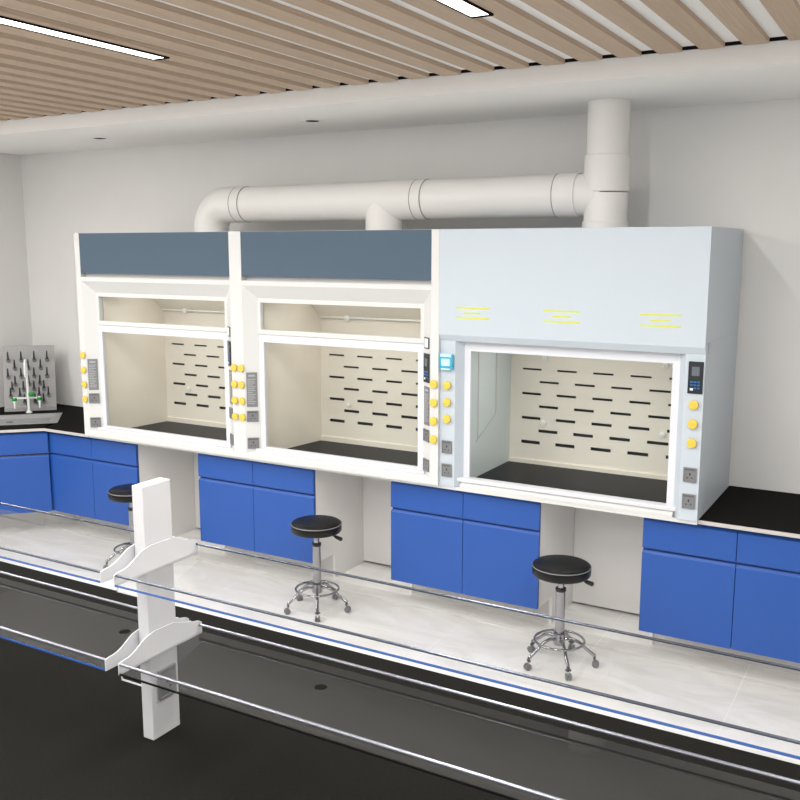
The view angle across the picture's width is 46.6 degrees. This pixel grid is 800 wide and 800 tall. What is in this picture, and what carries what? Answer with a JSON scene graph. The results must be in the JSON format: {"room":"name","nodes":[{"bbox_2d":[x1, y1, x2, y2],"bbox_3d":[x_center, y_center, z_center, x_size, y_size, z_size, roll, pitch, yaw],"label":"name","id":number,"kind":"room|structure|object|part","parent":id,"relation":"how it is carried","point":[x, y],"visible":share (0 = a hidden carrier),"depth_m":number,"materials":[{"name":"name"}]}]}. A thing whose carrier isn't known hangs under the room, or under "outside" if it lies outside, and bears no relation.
{"room":"chemistry laboratory","nodes":[
{"label":"chemistry laboratory","id":0,"kind":"room"},
{"bbox_2d":[0,153,32,406],"bbox_3d":[-5.261,-0.257,5.256,0.100,3.300,7.475,5,11,30],"label":"wall","id":1,"kind":"structure","parent":0,"point":[15,312],"depth_m":8.21,"materials":[{"name":"white paint"}]},
{"bbox_2d":[74,231,239,456],"bbox_3d":[-1.517,-0.472,6.867,1.500,1.500,0.869,5,11,30],"label":"fume hood","id":2,"kind":"object","parent":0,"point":[157,318],"visible":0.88,"depth_m":6.87,"materials":[{"name":"white metal"}]},
{"bbox_3d":[-2.281,-0.190,6.908,0.072,0.232,0.003,-1,9,-7],"label":"notice plate","id":3,"kind":"part","parent":2,"relation":"part of","materials":[{"name":"grey"}]},
{"bbox_2d":[89,361,96,386],"bbox_3d":[-2.284,-0.192,6.906,0.052,0.195,0.002,-1,9,-7],"label":"print","id":4,"kind":"object","parent":2,"relation":"attached to","point":[92,364],"depth_m":6.91,"materials":[{"name":"grey"}]},
{"bbox_2d":[89,393,99,402],"bbox_3d":[-2.281,-0.014,6.934,0.076,0.074,0.009,-1,9,-7],"label":"power socket","id":5,"kind":"object","parent":2,"relation":"attached to","point":[93,397],"depth_m":6.93,"materials":[{"name":"grey plastic"}]},
{"bbox_2d":[90,417,100,426],"bbox_3d":[-2.281,0.167,6.963,0.076,0.074,0.009,-1,9,-7],"label":"power socket","id":6,"kind":"object","parent":2,"relation":"attached to","point":[94,421],"depth_m":6.96,"materials":[{"name":"grey plastic"}]},
{"bbox_3d":[-1.720,-1.012,6.422,1.396,0.286,0.020,5,11,30],"label":"header panel","id":7,"kind":"part","parent":2,"relation":"part of","materials":[{"name":"metal"}]},
{"bbox_3d":[-1.688,-0.119,6.625,1.256,0.782,0.024,5,11,30],"label":"sash frame","id":8,"kind":"part","parent":2,"relation":"part of","materials":[{"name":"white metal"}]},
{"bbox_3d":[-1.702,0.264,6.663,1.280,0.022,0.036,5,11,30],"label":"sash handle","id":9,"kind":"part","parent":2,"relation":"part of","materials":[{"name":"white metal"}]},
{"bbox_2d":[132,421,226,440],"bbox_3d":[-1.527,0.255,6.969,1.210,0.008,0.548,5,11,30],"label":"countertop","id":10,"kind":"structure","parent":2,"relation":"on","point":[210,432],"depth_m":7.12,"materials":[{"name":"black stone"}]},
{"bbox_3d":[-1.397,-0.668,7.045,1.100,0.012,0.011,5,11,30],"label":"support rod","id":11,"kind":"part","parent":2,"relation":"part of","materials":[{"name":"white metal"}]},
{"bbox_3d":[-1.142,-0.310,6.219,0.008,0.172,0.074,-4,10,-23],"label":"control panel","id":12,"kind":"part","parent":2,"relation":"part of","materials":[{"name":"grey plastic"}]},
{"bbox_2d":[229,407,232,418],"bbox_3d":[-1.143,0.088,6.284,0.009,0.074,0.072,-4,10,-23],"label":"power socket","id":13,"kind":"object","parent":2,"relation":"attached to","point":[230,408],"depth_m":6.28,"materials":[{"name":"grey plastic"}]},
{"bbox_3d":[-1.140,-0.087,6.257,0.003,0.232,0.072,-4,10,-23],"label":"notice plate","id":14,"kind":"part","parent":2,"relation":"part of","materials":[{"name":"grey"}]},
{"bbox_2d":[230,433,233,445],"bbox_3d":[-1.143,0.267,6.314,0.009,0.074,0.072,-4,10,-23],"label":"power socket","id":15,"kind":"object","parent":2,"relation":"attached to","point":[231,434],"depth_m":6.30,"materials":[{"name":"grey plastic"}]},
{"bbox_2d":[0,0,799,120],"bbox_3d":[-1.490,-1.352,2.240,9.230,0.160,6.400,5,11,30],"label":"ceiling","id":16,"kind":"structure","parent":0,"point":[222,49],"depth_m":4.07,"materials":[{"name":"brown wood"}]},
{"bbox_2d":[0,15,169,60],"bbox_3d":[-1.733,-1.468,3.405,0.092,0.026,2.400,5,11,30],"label":"recessed light","id":17,"kind":"object","parent":16,"relation":"in","point":[4,20],"visible":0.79,"depth_m":3.99,"materials":[{"name":"white plastic"}]},
{"bbox_2d":[435,0,493,18],"bbox_3d":[-0.277,-1.333,2.587,0.092,0.026,2.400,5,11,30],"label":"recessed light","id":18,"kind":"object","parent":16,"relation":"in","point":[465,7],"visible":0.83,"depth_m":3.49,"materials":[{"name":"white plastic"}]},
{"bbox_2d":[0,522,799,764],"bbox_3d":[-1.239,1.788,3.298,9.330,0.100,7.575,5,11,30],"label":"floor","id":19,"kind":"structure","parent":0,"point":[763,699],"depth_m":5.41,"materials":[{"name":"tile"}]},
{"bbox_2d":[0,431,76,527],"bbox_3d":[-3.207,0.590,7.719,1.105,0.828,1.400,5,11,30],"label":"base cabinet","id":20,"kind":"object","parent":19,"relation":"on","point":[25,481],"visible":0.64,"depth_m":7.32,"materials":[{"name":"blue"}]},
{"bbox_3d":[-3.193,0.350,7.218,0.862,0.167,0.022,-2,10,-15],"label":"drawer","id":21,"kind":"part","parent":20,"relation":"part of","materials":[{"name":"blue paint"}]},
{"bbox_3d":[-3.193,0.676,7.272,0.862,0.460,0.022,-2,10,-15],"label":"door","id":22,"kind":"part","parent":20,"relation":"part of","materials":[{"name":"blue paint"}]},
{"bbox_2d":[0,404,87,436],"bbox_3d":[-3.336,0.282,6.967,1.625,0.021,2.771,5,11,30],"label":"countertop","id":23,"kind":"structure","parent":20,"relation":"on","point":[71,421],"depth_m":7.43,"materials":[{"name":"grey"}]},
{"bbox_2d":[12,359,41,412],"bbox_3d":[-3.173,-0.116,7.873,0.240,0.470,0.138,-2,10,-15],"label":"faucet","id":24,"kind":"object","parent":23,"relation":"on","point":[25,368],"visible":1,"depth_m":7.91,"materials":[{"name":"white metal"}]},
{"bbox_2d":[2,345,56,411],"bbox_3d":[-3.207,-0.185,8.033,0.422,0.555,0.187,-2,10,-15],"label":"drying rack","id":25,"kind":"object","parent":23,"relation":"on","point":[40,359],"visible":0.97,"depth_m":8.05,"materials":[{"name":"grey"}]},
{"bbox_2d":[4,406,56,411],"bbox_3d":[-3.202,0.077,8.056,0.422,0.030,0.028,-2,10,-15],"label":"drip tray","id":26,"kind":"object","parent":25,"relation":"on","point":[7,408],"depth_m":8.04,"materials":[{"name":"grey"}]},
{"bbox_2d":[0,413,61,425],"bbox_3d":[-3.200,0.173,7.613,0.784,0.026,0.464,-2,10,-15],"label":"sink","id":27,"kind":"object","parent":23,"relation":"in","point":[41,418],"visible":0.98,"depth_m":7.74,"materials":[{"name":"grey"}]},
{"bbox_2d":[103,483,137,568],"bbox_3d":[-1.882,0.901,6.593,0.418,0.580,0.400,5,11,30],"label":"stool","id":28,"kind":"object","parent":19,"relation":"on","point":[121,493],"visible":0.33,"depth_m":6.53,"materials":[{"name":"black leather"}]},
{"bbox_3d":[-1.991,1.087,6.567,0.173,0.103,0.019,-4,10,-23],"label":"leg","id":29,"kind":"part","parent":28,"relation":"part of","materials":[{"name":"silver metal"}]},
{"bbox_3d":[-1.891,0.652,6.538,0.316,0.072,0.316,5,11,30],"label":"seat","id":30,"kind":"part","parent":28,"relation":"part of","materials":[{"name":"black leather"}]},
{"bbox_2d":[48,432,196,536],"bbox_3d":[-2.202,0.634,7.449,0.960,0.828,0.670,5,11,30],"label":"base cabinet","id":31,"kind":"object","parent":19,"relation":"on","point":[83,470],"visible":0.63,"depth_m":7.20,"materials":[{"name":"blue"}]},
{"bbox_3d":[-2.568,0.348,7.236,0.488,0.167,0.020,5,11,30],"label":"drawer","id":32,"kind":"part","parent":31,"relation":"part of","materials":[{"name":"blue paint"}]},
{"bbox_3d":[-2.568,0.673,7.289,0.488,0.460,0.020,5,11,30],"label":"door","id":33,"kind":"part","parent":31,"relation":"part of","materials":[{"name":"blue paint"}]},
{"bbox_3d":[-2.358,0.593,7.168,0.960,0.656,0.004,5,11,30],"label":"finger pull rail","id":34,"kind":"part","parent":31,"relation":"part of","materials":[{"name":"blue"}]},
{"bbox_3d":[-2.151,0.387,6.998,0.468,0.167,0.020,5,11,30],"label":"drawer","id":35,"kind":"part","parent":31,"relation":"part of","materials":[{"name":"blue paint"}]},
{"bbox_3d":[-2.151,0.712,7.052,0.468,0.460,0.020,5,11,30],"label":"door","id":36,"kind":"part","parent":31,"relation":"part of","materials":[{"name":"blue paint"}]},
{"bbox_2d":[193,452,200,527],"bbox_3d":[-1.385,0.651,7.300,0.601,0.812,0.018,5,11,30],"label":"panel","id":37,"kind":"object","parent":19,"relation":"on","point":[195,455],"visible":0.21,"depth_m":7.44,"materials":[{"name":"white"}]},
{"bbox_2d":[198,453,364,576],"bbox_3d":[-0.831,0.763,6.668,0.995,0.828,0.670,5,11,30],"label":"base cabinet","id":38,"kind":"object","parent":19,"relation":"on","point":[250,507],"visible":0.77,"depth_m":6.40,"materials":[{"name":"blue"}]},
{"bbox_3d":[-1.213,0.475,6.464,0.488,0.167,0.020,5,11,30],"label":"drawer","id":39,"kind":"part","parent":38,"relation":"part of","materials":[{"name":"blue paint"}]},
{"bbox_3d":[-1.213,0.800,6.517,0.488,0.460,0.020,5,11,30],"label":"door","id":40,"kind":"part","parent":38,"relation":"part of","materials":[{"name":"blue paint"}]},
{"bbox_3d":[-0.988,0.722,6.387,0.995,0.656,0.004,5,11,30],"label":"finger pull rail","id":41,"kind":"part","parent":38,"relation":"part of","materials":[{"name":"blue"}]},
{"bbox_3d":[-0.781,0.515,6.217,0.503,0.167,0.020,5,11,30],"label":"drawer","id":42,"kind":"part","parent":38,"relation":"part of","materials":[{"name":"blue paint"}]},
{"bbox_3d":[-0.781,0.840,6.271,0.503,0.460,0.020,5,11,30],"label":"door","id":43,"kind":"part","parent":38,"relation":"part of","materials":[{"name":"blue paint"}]},
{"bbox_2d":[284,515,350,621],"bbox_3d":[-0.510,1.029,5.811,0.418,0.580,0.400,5,11,30],"label":"stool","id":44,"kind":"object","parent":19,"relation":"on","point":[316,527],"visible":1,"depth_m":5.75,"materials":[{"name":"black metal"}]},
{"bbox_3d":[-0.619,1.216,5.785,0.173,0.103,0.019,-4,10,-23],"label":"leg","id":45,"kind":"part","parent":44,"relation":"part of","materials":[{"name":"silver metal"}]},
{"bbox_3d":[-0.591,1.196,5.909,0.019,0.103,0.173,-8,12,-40],"label":"leg","id":46,"kind":"part","parent":44,"relation":"part of","materials":[{"name":"silver metal"}]},
{"bbox_3d":[-0.519,0.781,5.757,0.316,0.072,0.316,5,11,30],"label":"seat","id":47,"kind":"part","parent":44,"relation":"part of","materials":[{"name":"black leather"}]},
{"bbox_3d":[-0.509,1.227,5.720,0.019,0.103,0.173,-1,9,-5],"label":"leg","id":48,"kind":"part","parent":44,"relation":"part of","materials":[{"name":"silver metal"}]},
{"bbox_3d":[-0.463,1.194,5.920,0.019,0.103,0.173,6,11,31],"label":"leg","id":49,"kind":"part","parent":44,"relation":"part of","materials":[{"name":"silver metal"}]},
{"bbox_3d":[-0.412,1.213,5.803,0.173,0.103,0.019,2,10,13],"label":"leg","id":50,"kind":"part","parent":44,"relation":"part of","materials":[{"name":"silver metal"}]},
{"bbox_2d":[363,477,392,564],"bbox_3d":[-0.005,0.780,6.514,0.586,0.812,0.018,5,11,30],"label":"panel","id":51,"kind":"object","parent":19,"relation":"on","point":[377,508],"visible":0.21,"depth_m":6.61,"materials":[{"name":"white"}]},
{"bbox_2d":[0,561,799,799],"bbox_3d":[-1.147,1.347,3.052,7.600,0.850,1.480,5,11,30],"label":"bench","id":52,"kind":"object","parent":19,"relation":"on","point":[70,730],"visible":1,"depth_m":2.72,"materials":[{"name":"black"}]},
{"bbox_2d":[0,477,799,799],"bbox_3d":[-0.937,0.580,2.788,6.300,0.750,0.331,5,11,30],"label":"rack","id":53,"kind":"object","parent":52,"relation":"on","point":[148,562],"visible":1,"depth_m":2.57,"materials":[{"name":"white metal"}]},
{"bbox_3d":[-2.275,0.327,3.344,3.392,0.007,0.007,5,11,30],"label":"rail","id":54,"kind":"part","parent":53,"relation":"part of","materials":[{"name":"grey metal"}]},
{"bbox_3d":[-2.275,0.576,3.385,3.392,0.009,0.009,5,11,30],"label":"rail","id":55,"kind":"part","parent":53,"relation":"part of","materials":[{"name":"silver metal"}]},
{"bbox_3d":[-2.119,0.283,3.611,3.392,0.007,0.007,5,11,30],"label":"rail","id":56,"kind":"part","parent":53,"relation":"part of","materials":[{"name":"grey metal"}]},
{"bbox_3d":[-2.119,0.532,3.652,3.392,0.009,0.009,5,11,30],"label":"rail","id":57,"kind":"part","parent":53,"relation":"part of","materials":[{"name":"silver metal"}]},
{"bbox_3d":[-0.698,0.600,2.664,0.041,0.750,0.108,5,11,30],"label":"post","id":58,"kind":"part","parent":53,"relation":"part of","materials":[{"name":"white metal"}]},
{"bbox_2d":[157,662,176,700],"bbox_3d":[-0.674,0.814,2.688,0.009,0.090,0.068,5,11,30],"label":"power socket","id":59,"kind":"object","parent":53,"relation":"attached to","point":[167,669],"depth_m":2.69,"materials":[{"name":"grey plastic"}]},
{"bbox_3d":[0.477,0.834,1.817,2.852,0.009,0.009,5,11,30],"label":"rail","id":60,"kind":"part","parent":53,"relation":"part of","materials":[{"name":"silver metal"}]},
{"bbox_3d":[0.477,0.585,1.776,2.852,0.007,0.007,5,11,30],"label":"rail","id":61,"kind":"part","parent":53,"relation":"part of","materials":[{"name":"grey metal"}]},
{"bbox_3d":[0.633,0.541,2.043,2.852,0.007,0.007,5,11,30],"label":"rail","id":62,"kind":"part","parent":53,"relation":"part of","materials":[{"name":"grey metal"}]},
{"bbox_3d":[0.633,0.790,2.084,2.852,0.009,0.009,5,11,30],"label":"rail","id":63,"kind":"part","parent":53,"relation":"part of","materials":[{"name":"silver metal"}]},
{"bbox_2d":[391,481,574,622],"bbox_3d":[0.537,0.891,5.888,0.985,0.828,0.670,5,11,30],"label":"base cabinet","id":64,"kind":"object","parent":19,"relation":"on","point":[468,545],"visible":0.77,"depth_m":5.59,"materials":[{"name":"blue"}]},
{"bbox_3d":[0.164,0.604,5.679,0.498,0.167,0.020,5,11,30],"label":"drawer","id":65,"kind":"part","parent":64,"relation":"part of","materials":[{"name":"blue paint"}]},
{"bbox_3d":[0.164,0.929,5.733,0.498,0.460,0.020,5,11,30],"label":"door","id":66,"kind":"part","parent":64,"relation":"part of","materials":[{"name":"blue paint"}]},
{"bbox_3d":[0.381,0.850,5.607,0.985,0.656,0.004,5,11,30],"label":"finger pull rail","id":67,"kind":"part","parent":64,"relation":"part of","materials":[{"name":"blue"}]},
{"bbox_3d":[0.592,0.969,5.489,0.483,0.460,0.020,5,11,30],"label":"door","id":68,"kind":"part","parent":64,"relation":"part of","materials":[{"name":"blue paint"}]},
{"bbox_3d":[0.592,0.644,5.435,0.483,0.167,0.020,5,11,30],"label":"drawer","id":69,"kind":"part","parent":64,"relation":"part of","materials":[{"name":"blue paint"}]},
{"bbox_2d":[523,555,598,680],"bbox_3d":[0.877,1.155,5.050,0.418,0.580,0.400,5,11,30],"label":"stool","id":70,"kind":"object","parent":19,"relation":"on","point":[560,570],"visible":1,"depth_m":4.99,"materials":[{"name":"black metal"}]},
{"bbox_3d":[0.767,1.341,5.024,0.173,0.103,0.019,-4,10,-23],"label":"leg","id":71,"kind":"part","parent":70,"relation":"part of","materials":[{"name":"silver metal"}]},
{"bbox_3d":[0.796,1.321,5.147,0.019,0.103,0.173,-8,12,-40],"label":"leg","id":72,"kind":"part","parent":70,"relation":"part of","materials":[{"name":"silver metal"}]},
{"bbox_3d":[0.868,0.906,4.995,0.316,0.072,0.316,5,11,30],"label":"seat","id":73,"kind":"part","parent":70,"relation":"part of","materials":[{"name":"black leather"}]},
{"bbox_3d":[0.878,1.352,4.958,0.019,0.103,0.173,-1,9,-5],"label":"leg","id":74,"kind":"part","parent":70,"relation":"part of","materials":[{"name":"silver metal"}]},
{"bbox_3d":[0.975,1.338,5.041,0.173,0.103,0.019,2,10,13],"label":"leg","id":75,"kind":"part","parent":70,"relation":"part of","materials":[{"name":"silver metal"}]},
{"bbox_2d":[572,508,643,613],"bbox_3d":[1.361,0.908,5.736,0.591,0.812,0.018,5,11,30],"label":"panel","id":76,"kind":"object","parent":19,"relation":"on","point":[611,543],"visible":0.43,"depth_m":5.77,"materials":[{"name":"white"}]},
{"bbox_2d":[639,517,799,674],"bbox_3d":[1.903,1.019,5.110,0.980,0.828,0.670,5,11,30],"label":"base cabinet","id":77,"kind":"object","parent":19,"relation":"on","point":[733,591],"visible":0.9,"depth_m":4.85,"materials":[{"name":"blue"}]},
{"bbox_3d":[1.526,1.057,4.957,0.483,0.460,0.020,5,11,30],"label":"door","id":78,"kind":"part","parent":77,"relation":"part of","materials":[{"name":"blue paint"}]},
{"bbox_3d":[1.526,0.732,4.904,0.483,0.167,0.020,5,11,30],"label":"drawer","id":79,"kind":"part","parent":77,"relation":"part of","materials":[{"name":"blue paint"}]},
{"bbox_3d":[1.747,0.979,4.829,0.980,0.656,0.004,5,11,30],"label":"finger pull rail","id":80,"kind":"part","parent":77,"relation":"part of","materials":[{"name":"blue"}]},
{"bbox_2d":[698,486,799,538],"bbox_3d":[2.663,0.662,4.661,2.099,0.021,0.820,5,11,30],"label":"countertop","id":81,"kind":"structure","parent":77,"relation":"on","point":[738,508],"depth_m":4.96,"materials":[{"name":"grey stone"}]},
{"bbox_2d":[234,229,439,485],"bbox_3d":[-0.218,-0.350,6.127,1.500,1.500,0.869,5,11,30],"label":"fume hood","id":82,"kind":"object","parent":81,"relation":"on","point":[338,339],"visible":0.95,"depth_m":6.11,"materials":[{"name":"white metal"}]},
{"bbox_2d":[247,375,255,403],"bbox_3d":[-0.985,-0.070,6.166,0.052,0.195,0.002,-1,9,-7],"label":"print","id":83,"kind":"object","parent":82,"relation":"attached to","point":[251,379],"depth_m":6.17,"materials":[{"name":"grey"}]},
{"bbox_3d":[-0.982,-0.068,6.168,0.072,0.232,0.003,-1,9,-7],"label":"notice plate","id":84,"kind":"part","parent":82,"relation":"part of","materials":[{"name":"grey"}]},
{"bbox_2d":[247,411,258,421],"bbox_3d":[-0.982,0.108,6.194,0.076,0.074,0.009,-1,9,-7],"label":"power socket","id":85,"kind":"object","parent":82,"relation":"attached to","point":[252,416],"depth_m":6.19,"materials":[{"name":"grey plastic"}]},
{"bbox_2d":[248,437,258,448],"bbox_3d":[-0.982,0.289,6.223,0.076,0.074,0.009,-1,9,-7],"label":"power socket","id":86,"kind":"object","parent":82,"relation":"attached to","point":[253,442],"depth_m":6.22,"materials":[{"name":"grey plastic"}]},
{"bbox_3d":[-0.421,-0.890,5.682,1.396,0.286,0.020,5,11,30],"label":"header panel","id":87,"kind":"part","parent":82,"relation":"part of","materials":[{"name":"metal"}]},
{"bbox_3d":[-0.403,0.386,5.923,1.280,0.022,0.036,5,11,30],"label":"sash handle","id":88,"kind":"part","parent":82,"relation":"part of","materials":[{"name":"white metal"}]},
{"bbox_3d":[-0.389,0.003,5.885,1.256,0.782,0.024,5,11,30],"label":"sash frame","id":89,"kind":"part","parent":82,"relation":"part of","materials":[{"name":"white metal"}]},
{"bbox_2d":[287,440,417,465],"bbox_3d":[-0.228,0.377,6.229,1.210,0.008,0.548,5,11,30],"label":"countertop","id":90,"kind":"structure","parent":82,"relation":"on","point":[325,447],"depth_m":6.35,"materials":[{"name":"black ceramic"}]},
{"bbox_3d":[-0.098,-0.546,6.304,1.100,0.012,0.011,5,11,30],"label":"support rod","id":91,"kind":"part","parent":82,"relation":"part of","materials":[{"name":"white metal"}]},
{"bbox_2d":[423,458,428,471],"bbox_3d":[0.157,0.389,5.574,0.009,0.074,0.072,-4,10,-23],"label":"power socket","id":92,"kind":"object","parent":82,"relation":"attached to","point":[425,460],"depth_m":5.57,"materials":[{"name":"grey plastic"}]},
{"bbox_2d":[423,428,428,441],"bbox_3d":[0.157,0.210,5.544,0.009,0.074,0.072,-4,10,-23],"label":"power socket","id":93,"kind":"object","parent":82,"relation":"attached to","point":[425,430],"depth_m":5.54,"materials":[{"name":"grey plastic"}]},
{"bbox_2d":[424,389,427,421],"bbox_3d":[0.157,0.032,5.518,0.002,0.195,0.052,-4,10,-23],"label":"print","id":94,"kind":"object","parent":82,"relation":"attached to","point":[425,390],"depth_m":5.52,"materials":[{"name":"grey"}]},
{"bbox_3d":[0.157,-0.189,5.479,0.008,0.172,0.074,-4,10,-23],"label":"control panel","id":95,"kind":"part","parent":82,"relation":"part of","materials":[{"name":"grey plastic"}]},
{"bbox_3d":[0.159,0.035,5.517,0.003,0.232,0.072,-4,10,-23],"label":"notice plate","id":96,"kind":"part","parent":82,"relation":"part of","materials":[{"name":"grey plastic"}]},
{"bbox_2d":[88,436,697,524],"bbox_3d":[-0.208,0.398,6.268,4.500,0.020,0.808,5,11,30],"label":"support rail","id":97,"kind":"object","parent":81,"relation":"on","point":[673,519],"visible":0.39,"depth_m":5.40,"materials":[{"name":"white metal"}]},
{"bbox_2d":[439,226,743,521],"bbox_3d":[1.083,-0.229,5.389,1.500,1.500,0.863,5,11,30],"label":"fume hood","id":98,"kind":"object","parent":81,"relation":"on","point":[595,367],"visible":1,"depth_m":5.17,"materials":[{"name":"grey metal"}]},
{"bbox_2d":[441,463,451,476],"bbox_3d":[0.276,0.416,5.496,0.064,0.076,0.009,5,11,30],"label":"power socket","id":99,"kind":"object","parent":98,"relation":"attached to","point":[446,468],"depth_m":5.49,"materials":[{"name":"grey plastic"}]},
{"bbox_2d":[442,440,451,453],"bbox_3d":[0.276,0.278,5.473,0.064,0.076,0.009,5,11,30],"label":"power socket","id":100,"kind":"object","parent":98,"relation":"attached to","point":[446,444],"depth_m":5.47,"materials":[{"name":"grey plastic"}]},
{"bbox_2d":[456,307,488,319],"bbox_3d":[0.409,-0.490,5.250,0.207,0.066,0.002,5,11,30],"label":"print","id":101,"kind":"object","parent":98,"relation":"attached to","point":[462,313],"depth_m":5.25,"materials":[{"name":"yellow paint"}]},
{"bbox_2d":[543,310,579,323],"bbox_3d":[0.866,-0.448,4.990,0.208,0.066,0.002,5,11,30],"label":"print","id":102,"kind":"object","parent":98,"relation":"attached to","point":[549,316],"depth_m":4.99,"materials":[{"name":"yellow paint"}]},
{"bbox_3d":[0.897,0.519,5.195,1.280,0.023,0.040,5,11,30],"label":"sash handle","id":103,"kind":"part","parent":98,"relation":"part of","materials":[{"name":"white metal"}]},
{"bbox_3d":[0.911,0.539,5.214,1.240,0.042,0.090,5,11,30],"label":"sill","id":104,"kind":"part","parent":98,"relation":"part of","materials":[{"name":"white metal"}]},
{"bbox_2d":[476,461,666,502],"bbox_3d":[1.089,0.494,5.518,1.224,0.008,0.620,5,11,30],"label":"countertop","id":105,"kind":"structure","parent":98,"relation":"on","point":[648,489],"depth_m":5.57,"materials":[{"name":"black stone"}]},
{"bbox_3d":[0.915,0.110,5.149,1.250,0.820,0.025,5,11,30],"label":"sash frame","id":106,"kind":"part","parent":98,"relation":"part of","materials":[{"name":"white metal"}]},
{"bbox_2d":[640,313,680,327],"bbox_3d":[1.325,-0.405,4.729,0.207,0.066,0.002,5,11,30],"label":"print","id":107,"kind":"object","parent":98,"relation":"attached to","point":[647,320],"depth_m":4.73,"materials":[{"name":"yellow paint"}]},
{"bbox_2d":[681,493,695,509],"bbox_3d":[1.491,0.524,4.802,0.066,0.076,0.009,5,11,30],"label":"power socket","id":108,"kind":"object","parent":98,"relation":"attached to","point":[688,500],"depth_m":4.80,"materials":[{"name":"grey plastic"}]},
{"bbox_2d":[683,467,696,482],"bbox_3d":[1.491,0.386,4.779,0.066,0.076,0.009,5,11,30],"label":"power socket","id":109,"kind":"object","parent":98,"relation":"attached to","point":[689,473],"depth_m":4.78,"materials":[{"name":"grey plastic"}]},
{"bbox_3d":[1.494,-0.113,4.696,0.074,0.164,0.008,5,11,30],"label":"control panel","id":110,"kind":"part","parent":98,"relation":"part of","materials":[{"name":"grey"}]},
{"bbox_3d":[1.952,1.097,4.714,0.493,0.460,0.020,5,11,30],"label":"door","id":111,"kind":"part","parent":77,"relation":"part of","materials":[{"name":"blue paint"}]},
{"bbox_3d":[1.952,0.771,4.661,0.493,0.167,0.020,5,11,30],"label":"drawer","id":112,"kind":"part","parent":77,"relation":"part of","materials":[{"name":"blue paint"}]},
{"bbox_2d":[0,40,799,154],"bbox_3d":[0.380,-1.833,5.442,9.230,0.250,1.074,5,11,30],"label":"soffit","id":113,"kind":"structure","parent":0,"point":[771,70],"depth_m":5.28,"materials":[{"name":"white paint"}]},
{"bbox_2d":[90,137,108,139],"bbox_3d":[-2.233,-1.946,6.908,0.132,0.004,0.132,5,11,30],"label":"recessed light","id":114,"kind":"object","parent":113,"relation":"attached to","point":[99,138],"visible":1,"depth_m":6.91,"materials":[{"name":"white paint"}]},
{"bbox_2d":[302,119,322,122],"bbox_3d":[-0.562,-1.789,5.955,0.132,0.004,0.132,5,11,30],"label":"recessed light","id":115,"kind":"object","parent":113,"relation":"attached to","point":[305,120],"visible":1,"depth_m":5.93,"materials":[{"name":"white paint"}]},
{"bbox_2d":[194,98,630,231],"bbox_3d":[-0.096,-1.434,5.941,3.167,0.698,0.256,5,11,30],"label":"duct","id":116,"kind":"object","parent":113,"relation":"attached to","point":[600,195],"visible":0.93,"depth_m":5.57,"materials":[{"name":"white plastic"}]},
{"bbox_2d":[21,98,799,493],"bbox_3d":[0.630,-0.415,6.216,9.330,3.300,0.100,5,11,30],"label":"wall","id":117,"kind":"structure","parent":0,"point":[727,165],"depth_m":5.88,"materials":[{"name":"white paint"}]}
]}

